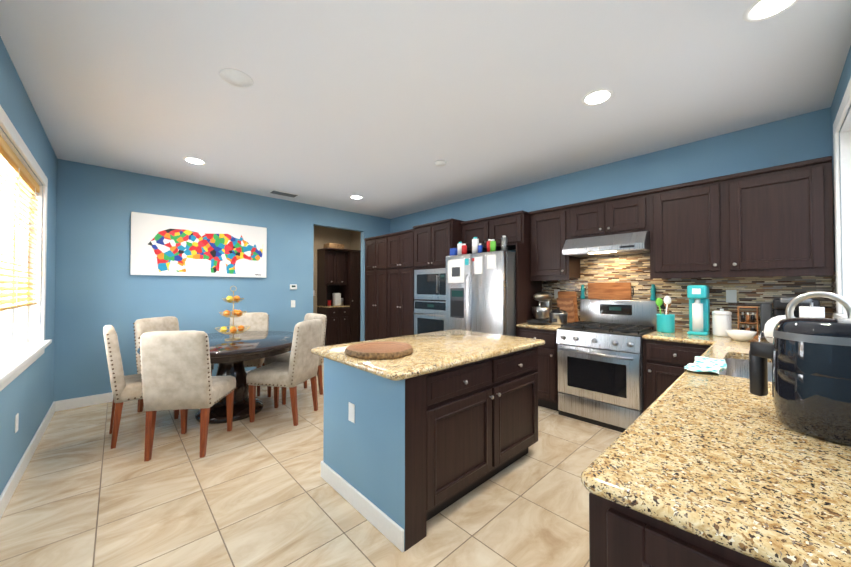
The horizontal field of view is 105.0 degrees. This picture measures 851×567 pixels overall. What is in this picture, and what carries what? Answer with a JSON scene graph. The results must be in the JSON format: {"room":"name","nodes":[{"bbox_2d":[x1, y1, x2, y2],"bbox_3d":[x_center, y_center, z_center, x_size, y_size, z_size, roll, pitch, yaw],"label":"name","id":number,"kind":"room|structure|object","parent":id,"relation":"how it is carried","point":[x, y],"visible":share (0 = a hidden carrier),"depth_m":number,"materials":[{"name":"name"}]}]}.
{"room":"kitchen","nodes":[
{"label":"kitchen","id":0,"kind":"room"},
{"bbox_2d":[0,36,56,494],"bbox_3d":[-2.115,-0.020,1.440,0.120,2.740,5.890,1,-1,-43],"label":"wall","id":1,"kind":"structure","parent":0,"point":[27,394],"depth_m":2.50,"materials":[{"name":"paint"}]},
{"bbox_2d":[15,413,18,432],"bbox_3d":[-2.764,0.944,2.210,0.008,0.115,0.070,1,-1,-43],"label":"switch plate","id":2,"kind":"object","parent":1,"relation":"attached to","point":[17,415],"depth_m":2.19,"materials":[{"name":"white plastic"}]},
{"bbox_2d":[0,105,51,390],"bbox_3d":[-2.844,-0.173,2.260,0.179,1.580,1.850,1,-1,-43],"label":"window","id":3,"kind":"structure","parent":1,"relation":"in","point":[23,351],"depth_m":2.45,"materials":[{"name":"white plastic"}]},
{"bbox_2d":[0,401,56,518],"bbox_3d":[-2.065,1.295,1.469,0.019,0.110,5.650,1,-1,-43],"label":"baseboard","id":4,"kind":"structure","parent":1,"relation":"attached to","point":[16,477],"depth_m":2.36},
{"bbox_2d":[53,159,389,401],"bbox_3d":[-2.405,0.034,5.130,4.520,2.740,0.120,1,-1,-43],"label":"wall","id":5,"kind":"structure","parent":0,"point":[98,287],"depth_m":4.03,"materials":[{"name":"blue paint"}]},
{"bbox_2d":[57,370,250,410],"bbox_3d":[-2.938,1.340,4.518,2.870,0.110,0.019,1,-1,-43],"label":"baseboard","id":6,"kind":"structure","parent":5,"relation":"attached to","point":[72,403],"depth_m":3.67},
{"bbox_2d":[130,212,266,277],"bbox_3d":[-2.997,-0.478,4.469,1.540,0.763,0.038,1,-1,-43],"label":"framed picture","id":7,"kind":"object","parent":5,"relation":"attached to","point":[162,245],"visible":1,"depth_m":4.36,"materials":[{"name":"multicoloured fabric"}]},
{"bbox_2d":[290,284,296,288],"bbox_3d":[-2.137,0.056,5.283,0.110,0.080,0.022,1,-1,-43],"label":"thermostat","id":8,"kind":"object","parent":5,"relation":"attached to","point":[292,286],"depth_m":5.27,"materials":[{"name":"white plastic"}]},
{"bbox_2d":[0,357,621,566],"bbox_3d":[-0.958,1.431,3.574,4.760,0.100,7.440,1,-1,-43],"label":"floor","id":9,"kind":"structure","parent":0,"point":[259,491],"depth_m":2.02,"materials":[{"name":"tile"}]},
{"bbox_2d":[103,325,178,448],"bbox_3d":[-2.571,0.874,3.033,0.495,0.998,0.604,-1,-1,45],"label":"chair","id":10,"kind":"object","parent":9,"relation":"on","point":[126,388],"visible":0.58,"depth_m":2.72,"materials":[{"name":"beige fabric"}]},
{"bbox_2d":[133,316,213,414],"bbox_3d":[-2.798,0.883,3.663,0.604,0.998,0.495,0,-1,12],"label":"chair","id":11,"kind":"object","parent":9,"relation":"on","point":[165,323],"visible":0.29,"depth_m":3.59,"materials":[{"name":"beige fabric"}]},
{"bbox_2d":[138,330,236,461],"bbox_3d":[-1.986,0.871,2.793,0.495,0.998,0.604,0,-1,-8],"label":"chair","id":12,"kind":"object","parent":9,"relation":"on","point":[175,366],"visible":1,"depth_m":2.53,"materials":[{"name":"beige fabric"}]},
{"bbox_2d":[137,331,293,423],"bbox_3d":[-2.092,0.993,3.515,1.526,0.775,1.526,1,-1,-43],"label":"dining table","id":13,"kind":"object","parent":9,"relation":"on","point":[229,358],"visible":0.69,"depth_m":3.34,"materials":[{"name":"brown wood"}]},
{"bbox_2d":[216,286,250,340],"bbox_3d":[-2.071,0.314,3.518,0.336,0.578,0.336,1,-1,-43],"label":"fruit basket","id":14,"kind":"object","parent":13,"relation":"on","point":[235,313],"visible":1,"depth_m":3.49,"materials":[{"name":"gold metal"}]},
{"bbox_2d":[218,312,268,395],"bbox_3d":[-2.318,0.891,4.202,0.495,0.998,0.604,0,-1,-18],"label":"chair","id":15,"kind":"object","parent":9,"relation":"on","point":[256,321],"visible":0.35,"depth_m":4.41,"materials":[{"name":"beige fabric"}]},
{"bbox_2d":[246,319,322,425],"bbox_3d":[-1.459,0.880,3.409,0.604,0.998,0.495,0,-1,10],"label":"chair","id":16,"kind":"object","parent":9,"relation":"on","point":[301,366],"visible":0.96,"depth_m":3.23,"materials":[{"name":"beige fabric"}]},
{"bbox_2d":[264,313,326,404],"bbox_3d":[-1.611,0.889,4.056,0.495,0.998,0.604,-1,-1,42],"label":"chair","id":17,"kind":"object","parent":9,"relation":"on","point":[284,357],"visible":0.25,"depth_m":4.06,"materials":[{"name":"beige fabric"}]},
{"bbox_2d":[317,247,360,345],"bbox_3d":[-1.914,0.342,7.271,0.815,2.185,0.521,1,-1,-43],"label":"hutch","id":18,"kind":"object","parent":9,"relation":"on","point":[338,270],"visible":0.88,"depth_m":7.15,"materials":[{"name":"wood"}]},
{"bbox_2d":[324,243,343,248],"bbox_3d":[-2.017,-0.810,7.204,0.370,0.113,0.270,1,-1,-43],"label":"basket","id":19,"kind":"object","parent":18,"relation":"on","point":[334,245],"visible":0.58,"depth_m":7.08,"materials":[{"name":"brown wicker"}]},
{"bbox_2d":[328,293,343,305],"bbox_3d":[-1.980,0.346,7.188,0.395,0.270,0.140,1,-1,-43],"label":"canister","id":20,"kind":"object","parent":18,"relation":"on","point":[337,299],"visible":0.96,"depth_m":7.16,"materials":[{"name":"white ceramic"}]},
{"bbox_2d":[364,238,367,340],"bbox_3d":[-0.808,0.287,6.224,0.684,2.265,0.433,1,-1,-43],"label":"tall cabinet","id":21,"kind":"object","parent":9,"relation":"on","point":[366,239],"depth_m":6.13,"materials":[{"name":"black wood"}]},
{"bbox_2d":[368,236,379,339],"bbox_3d":[-0.579,0.283,5.981,0.684,2.265,0.491,1,-1,-43],"label":"tall cabinet","id":22,"kind":"object","parent":9,"relation":"on","point":[373,242],"depth_m":5.95,"materials":[{"name":"black wood"}]},
{"bbox_2d":[380,233,391,338],"bbox_3d":[-0.343,0.280,5.729,0.684,2.265,0.491,1,-1,-43],"label":"tall cabinet","id":23,"kind":"object","parent":9,"relation":"on","point":[385,240],"depth_m":5.69,"materials":[{"name":"black wood"}]},
{"bbox_2d":[392,229,411,336],"bbox_3d":[-0.114,0.276,5.486,0.684,2.265,0.433,1,-1,-43],"label":"tall cabinet","id":24,"kind":"object","parent":9,"relation":"on","point":[402,240],"depth_m":5.36,"materials":[{"name":"black wood"}]},
{"bbox_2d":[321,345,540,551],"bbox_3d":[0.112,0.928,2.460,1.448,0.874,0.949,1,-1,-43],"label":"kitchen island","id":25,"kind":"object","parent":9,"relation":"on","point":[433,424],"depth_m":1.94,"materials":[{"name":"black wood"}]},
{"bbox_2d":[311,329,544,384],"bbox_3d":[0.082,0.469,2.452,1.543,0.040,0.978,1,-1,-43],"label":"island countertop","id":26,"kind":"structure","parent":25,"relation":"on","point":[439,349],"depth_m":2.14,"materials":[{"name":"beige stone"}]},
{"bbox_2d":[345,341,412,359],"bbox_3d":[-0.282,0.422,2.091,0.433,0.040,0.434,1,-1,-43],"label":"wood tray","id":27,"kind":"object","parent":26,"relation":"on","point":[382,350],"visible":1,"depth_m":2.00,"materials":[{"name":"brown wood"}]},
{"bbox_2d":[412,218,471,334],"bbox_3d":[0.314,0.252,5.032,0.684,2.300,0.815,1,-1,-43],"label":"tall cabinet","id":28,"kind":"object","parent":9,"relation":"on","point":[432,242],"depth_m":4.81,"materials":[{"name":"black wood"}]},
{"bbox_2d":[446,250,515,335],"bbox_3d":[0.847,0.505,4.278,0.897,1.748,0.900,1,-1,-43],"label":"fridge","id":29,"kind":"object","parent":9,"relation":"on","point":[480,292],"visible":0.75,"depth_m":3.91,"materials":[{"name":"silver metal"}]},
{"bbox_2d":[450,236,507,255],"bbox_3d":[0.663,-0.486,4.160,0.173,0.225,0.810,1,-1,-43],"label":"bottles","id":30,"kind":"object","parent":29,"relation":"on","point":[461,248],"visible":0.79,"depth_m":4.17,"materials":[{"name":"multicoloured plastic"}]},
{"bbox_2d":[516,328,558,371],"bbox_3d":[1.458,0.948,3.847,0.630,0.873,0.485,1,-1,-43],"label":"base cabinet","id":31,"kind":"object","parent":9,"relation":"on","point":[548,352],"depth_m":3.57,"materials":[{"name":"black wood"}]},
{"bbox_2d":[516,322,569,327],"bbox_3d":[1.453,0.490,3.851,0.639,0.040,0.480,1,-1,-43],"label":"countertop","id":32,"kind":"structure","parent":31,"relation":"on","point":[517,325],"depth_m":3.65,"materials":[{"name":"beige stone"}]},
{"bbox_2d":[526,320,550,324],"bbox_3d":[1.302,0.446,3.685,0.328,0.040,0.368,1,-1,-43],"label":"skillet","id":33,"kind":"object","parent":32,"relation":"on","point":[538,322],"visible":1,"depth_m":3.68,"materials":[{"name":"black metal"}]},
{"bbox_2d":[531,292,552,321],"bbox_3d":[1.435,0.285,4.004,0.330,0.371,0.210,1,-1,-43],"label":"stand mixer","id":34,"kind":"object","parent":32,"relation":"on","point":[542,310],"visible":0.83,"depth_m":3.92,"materials":[{"name":"silver metal"}]},
{"bbox_2d":[549,307,567,324],"bbox_3d":[1.526,0.370,3.752,0.201,0.193,0.200,1,-1,-43],"label":"slow cooker","id":35,"kind":"object","parent":32,"relation":"on","point":[558,316],"visible":0.96,"depth_m":3.68,"materials":[{"name":"silver metal"}]},
{"bbox_2d":[556,291,577,322],"bbox_3d":[1.711,0.283,3.941,0.088,0.373,0.230,1,-1,-43],"label":"cutting boards","id":36,"kind":"object","parent":32,"relation":"on","point":[567,302],"visible":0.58,"depth_m":3.90,"materials":[{"name":"brown wood"}]},
{"bbox_2d":[556,299,656,432],"bbox_3d":[1.850,0.778,3.357,0.694,1.200,0.754,1,-1,-43],"label":"range","id":37,"kind":"object","parent":9,"relation":"on","point":[600,363],"visible":0.94,"depth_m":3.19,"materials":[{"name":"silver metal"}]},
{"bbox_2d":[580,285,584,298],"bbox_3d":[1.851,0.098,3.846,0.052,0.168,0.051,1,-1,-43],"label":"pepper mill","id":38,"kind":"object","parent":37,"relation":"on","point":[582,288],"depth_m":3.83,"materials":[{"name":"teal"}]},
{"bbox_2d":[585,282,633,299],"bbox_3d":[2.044,0.085,3.646,0.046,0.190,0.499,1,-1,-43],"label":"cutting board","id":39,"kind":"object","parent":37,"relation":"on","point":[614,291],"depth_m":3.63,"materials":[{"name":"brown wood"}]},
{"bbox_2d":[650,284,655,300],"bbox_3d":[2.328,0.091,3.340,0.052,0.168,0.051,1,-1,-43],"label":"pepper mill","id":40,"kind":"object","parent":37,"relation":"on","point":[652,289],"depth_m":3.33,"materials":[{"name":"teal"}]},
{"bbox_2d":[589,500,743,566],"bbox_3d":[1.041,0.906,0.954,1.293,0.873,0.625,1,-1,-43],"label":"base cabinet","id":41,"kind":"object","parent":9,"relation":"on","point":[616,539],"depth_m":0.67,"materials":[{"name":"black wood"}]},
{"bbox_2d":[538,328,850,566],"bbox_3d":[1.577,0.460,1.803,3.267,0.040,1.116,1,-1,-43],"label":"countertop","id":42,"kind":"structure","parent":41,"relation":"on","point":[708,461],"depth_m":0.75,"materials":[{"name":"beige stone"}]},
{"bbox_2d":[655,296,674,332],"bbox_3d":[2.263,0.286,3.088,0.146,0.342,0.159,1,-1,-43],"label":"utensil crock","id":43,"kind":"object","parent":42,"relation":"on","point":[666,322],"visible":1,"depth_m":3.04,"materials":[{"name":"teal ceramic"}]},
{"bbox_2d":[687,285,709,335],"bbox_3d":[2.457,0.235,2.940,0.202,0.440,0.136,1,-1,-43],"label":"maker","id":44,"kind":"object","parent":42,"relation":"on","point":[699,310],"visible":1,"depth_m":2.90,"materials":[{"name":"teal plastic"}]},
{"bbox_2d":[684,356,726,372],"bbox_3d":[1.472,0.426,1.708,0.419,0.021,0.146,1,-1,-43],"label":"dish towel","id":45,"kind":"object","parent":42,"relation":"on","point":[701,364],"visible":1,"depth_m":1.69,"materials":[{"name":"fabric"}]},
{"bbox_2d":[712,309,731,336],"bbox_3d":[2.571,0.336,2.833,0.128,0.235,0.128,1,-1,-43],"label":"canister","id":46,"kind":"object","parent":42,"relation":"on","point":[721,321],"visible":0.96,"depth_m":2.79,"materials":[{"name":"white ceramic"}]},
{"bbox_2d":[726,330,756,340],"bbox_3d":[2.485,0.412,2.573,0.180,0.075,0.180,1,-1,-43],"label":"bowl","id":47,"kind":"object","parent":42,"relation":"on","point":[741,335],"visible":1,"depth_m":2.53,"materials":[{"name":"white ceramic"}]},
{"bbox_2d":[737,306,757,338],"bbox_3d":[2.702,0.322,2.738,0.100,0.260,0.120,1,-1,-43],"label":"rack","id":48,"kind":"object","parent":42,"relation":"on","point":[747,320],"visible":0.83,"depth_m":2.72,"materials":[{"name":"brown wood"}]},
{"bbox_2d":[724,356,771,379],"bbox_3d":[1.823,0.560,1.713,0.810,0.187,0.410,1,-1,-43],"label":"sink","id":49,"kind":"object","parent":42,"relation":"in","point":[739,365],"depth_m":2.09,"materials":[{"name":"silver metal"}]},
{"bbox_2d":[758,315,795,342],"bbox_3d":[2.428,0.331,2.198,0.348,0.224,0.258,1,-1,-43],"label":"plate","id":50,"kind":"object","parent":42,"relation":"on","point":[770,325],"visible":0.33,"depth_m":2.17,"materials":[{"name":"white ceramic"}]},
{"bbox_2d":[760,297,819,335],"bbox_3d":[2.798,0.277,2.520,0.320,0.343,0.300,1,-1,-43],"label":"coffee maker","id":51,"kind":"object","parent":42,"relation":"on","point":[780,305],"visible":0.35,"depth_m":2.49,"materials":[{"name":"black plastic"}]},
{"bbox_2d":[749,317,850,446],"bbox_3d":[1.194,0.266,0.957,0.300,0.324,0.355,1,-1,-43],"label":"air fryer","id":52,"kind":"object","parent":42,"relation":"on","point":[810,357],"visible":1,"depth_m":0.90,"materials":[{"name":"black plastic"}]},
{"bbox_2d":[799,303,824,317],"bbox_3d":[2.696,0.289,2.279,0.150,0.312,0.150,1,-1,-43],"label":"paper towel","id":53,"kind":"object","parent":42,"relation":"on","point":[811,311],"visible":0.33,"depth_m":2.24,"materials":[{"name":"white paper"}]},
{"bbox_2d":[785,291,850,318],"bbox_3d":[1.982,0.237,1.636,0.133,0.398,0.241,1,-1,-43],"label":"faucet","id":54,"kind":"object","parent":42,"relation":"on","point":[793,303],"visible":0.62,"depth_m":1.62,"materials":[{"name":"silver metal"}]},
{"bbox_2d":[313,225,350,313],"bbox_3d":[-2.470,0.064,7.198,2.020,2.740,0.120,1,-1,-43],"label":"wall","id":55,"kind":"structure","parent":0,"point":[350,239],"depth_m":7.31,"materials":[{"name":"paint"}]},
{"bbox_2d":[0,0,850,218],"bbox_3d":[-0.958,-1.409,3.615,4.760,0.100,7.440,1,-1,-43],"label":"ceiling","id":56,"kind":"structure","parent":0,"point":[380,107],"depth_m":2.26,"materials":[{"name":"white paint"}]},
{"bbox_2d":[183,157,205,164],"bbox_3d":[-2.556,-1.359,3.620,0.216,0.012,0.216,1,-1,-43],"label":"recessed light","id":57,"kind":"object","parent":56,"relation":"in","point":[192,160],"visible":0.96,"depth_m":3.60,"materials":[{"name":"white"}]},
{"bbox_2d":[219,68,252,87],"bbox_3d":[-1.269,-1.366,2.195,0.200,0.025,0.200,1,-1,-43],"label":"ceiling speaker","id":58,"kind":"object","parent":56,"relation":"in","point":[236,78],"visible":1,"depth_m":2.17},
{"bbox_2d":[268,190,298,197],"bbox_3d":[-2.109,-1.333,4.866,0.400,0.012,0.180,1,-1,-43],"label":"ceiling vent","id":59,"kind":"object","parent":56,"relation":"in","point":[283,193],"visible":1,"depth_m":4.83,"materials":[{"name":"silver metal"}]},
{"bbox_2d":[349,195,362,198],"bbox_3d":[-1.070,-1.338,5.061,0.216,0.012,0.216,1,-1,-43],"label":"recessed light","id":60,"kind":"object","parent":56,"relation":"in","point":[356,197],"visible":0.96,"depth_m":5.06,"materials":[{"name":"white plastic"}]},
{"bbox_2d":[435,160,445,166],"bbox_3d":[0.168,-1.341,3.659,0.130,0.031,0.130,1,-1,-43],"label":"smoke detector","id":61,"kind":"object","parent":56,"relation":"attached to","point":[440,163],"visible":1,"depth_m":3.62,"materials":[{"name":"white plastic"}]},
{"bbox_2d":[581,89,613,105],"bbox_3d":[1.270,-1.376,2.416,0.216,0.012,0.216,1,-1,-43],"label":"recessed light","id":62,"kind":"object","parent":56,"relation":"in","point":[596,97],"visible":1,"depth_m":2.41,"materials":[{"name":"white"}]},
{"bbox_2d":[743,0,798,21],"bbox_3d":[1.727,-1.388,1.624,0.216,0.012,0.216,1,-1,-43],"label":"recessed light","id":63,"kind":"object","parent":56,"relation":"in","point":[763,10],"visible":1,"depth_m":1.65,"materials":[{"name":"white"}]},
{"bbox_2d":[351,107,831,330],"bbox_3d":[0.779,0.034,5.134,0.120,2.740,7.300,1,-1,-43],"label":"wall","id":64,"kind":"structure","parent":0,"point":[801,137],"depth_m":3.33,"materials":[{"name":"blue paint"}]},
{"bbox_2d":[460,218,486,251],"bbox_3d":[0.863,-0.674,4.613,0.479,0.400,0.568,1,-1,-43],"label":"upper cabinet","id":65,"kind":"object","parent":64,"relation":"attached to","point":[470,229],"depth_m":4.52,"materials":[{"name":"black wood"}]},
{"bbox_2d":[484,210,527,251],"bbox_3d":[1.152,-0.679,4.306,0.479,0.400,0.568,1,-1,-43],"label":"upper cabinet","id":66,"kind":"object","parent":64,"relation":"attached to","point":[513,225],"depth_m":4.09,"materials":[{"name":"black wood"}]},
{"bbox_2d":[528,205,583,279],"bbox_3d":[1.564,-0.474,3.960,0.349,0.820,0.475,1,-1,-43],"label":"upper cabinet","id":67,"kind":"object","parent":64,"relation":"attached to","point":[547,228],"depth_m":3.85,"materials":[{"name":"black wood"}]},
{"bbox_2d":[554,289,559,297],"bbox_3d":[1.649,0.132,4.098,0.006,0.115,0.070,1,-1,-43],"label":"switch plate","id":68,"kind":"object","parent":64,"relation":"attached to","point":[555,290],"depth_m":4.10,"materials":[{"name":"white plastic"}]},
{"bbox_2d":[568,200,595,238],"bbox_3d":[1.883,-0.691,3.625,0.349,0.395,0.455,1,-1,-43],"label":"upper cabinet","id":69,"kind":"object","parent":64,"relation":"attached to","point":[581,215],"depth_m":3.57,"materials":[{"name":"black wood"}]},
{"bbox_2d":[562,231,649,257],"bbox_3d":[1.928,-0.399,3.448,0.492,0.181,0.762,1,-1,-43],"label":"range hood","id":70,"kind":"object","parent":64,"relation":"attached to","point":[625,243],"visible":0.96,"depth_m":3.28,"materials":[{"name":"silver metal"}]},
{"bbox_2d":[596,189,651,235],"bbox_3d":[2.099,-0.694,3.396,0.349,0.395,0.455,1,-1,-43],"label":"upper cabinet","id":71,"kind":"object","parent":64,"relation":"attached to","point":[630,212],"depth_m":3.27,"materials":[{"name":"black wood"}]},
{"bbox_2d":[648,176,723,275],"bbox_3d":[2.436,-0.487,3.034,0.349,0.820,0.530,1,-1,-43],"label":"upper cabinet","id":72,"kind":"object","parent":64,"relation":"attached to","point":[686,240],"depth_m":2.91,"materials":[{"name":"black wood"}]},
{"bbox_2d":[726,290,736,302],"bbox_3d":[2.746,0.115,2.933,0.006,0.115,0.070,1,-1,-43],"label":"switch plate","id":73,"kind":"object","parent":64,"relation":"attached to","point":[731,296],"depth_m":2.93,"materials":[{"name":"white plastic"}]},
{"bbox_2d":[720,156,835,275],"bbox_3d":[2.813,-0.493,2.634,0.349,0.820,0.570,1,-1,-43],"label":"upper cabinet","id":74,"kind":"object","parent":64,"relation":"attached to","point":[775,220],"depth_m":2.50,"materials":[{"name":"black wood"}]},
{"bbox_2d":[831,46,850,313],"bbox_3d":[1.552,-0.028,0.931,4.520,2.740,0.120,1,-1,-43],"label":"wall","id":75,"kind":"structure","parent":0,"point":[845,77],"depth_m":2.25,"materials":[{"name":"blue paint"}]},
{"bbox_2d":[833,78,850,318],"bbox_3d":[2.297,-0.452,1.662,1.780,1.370,0.151,1,-1,-43],"label":"window","id":76,"kind":"structure","parent":75,"relation":"in","point":[842,164],"depth_m":2.21,"materials":[{"name":"white plastic"}]}
]}

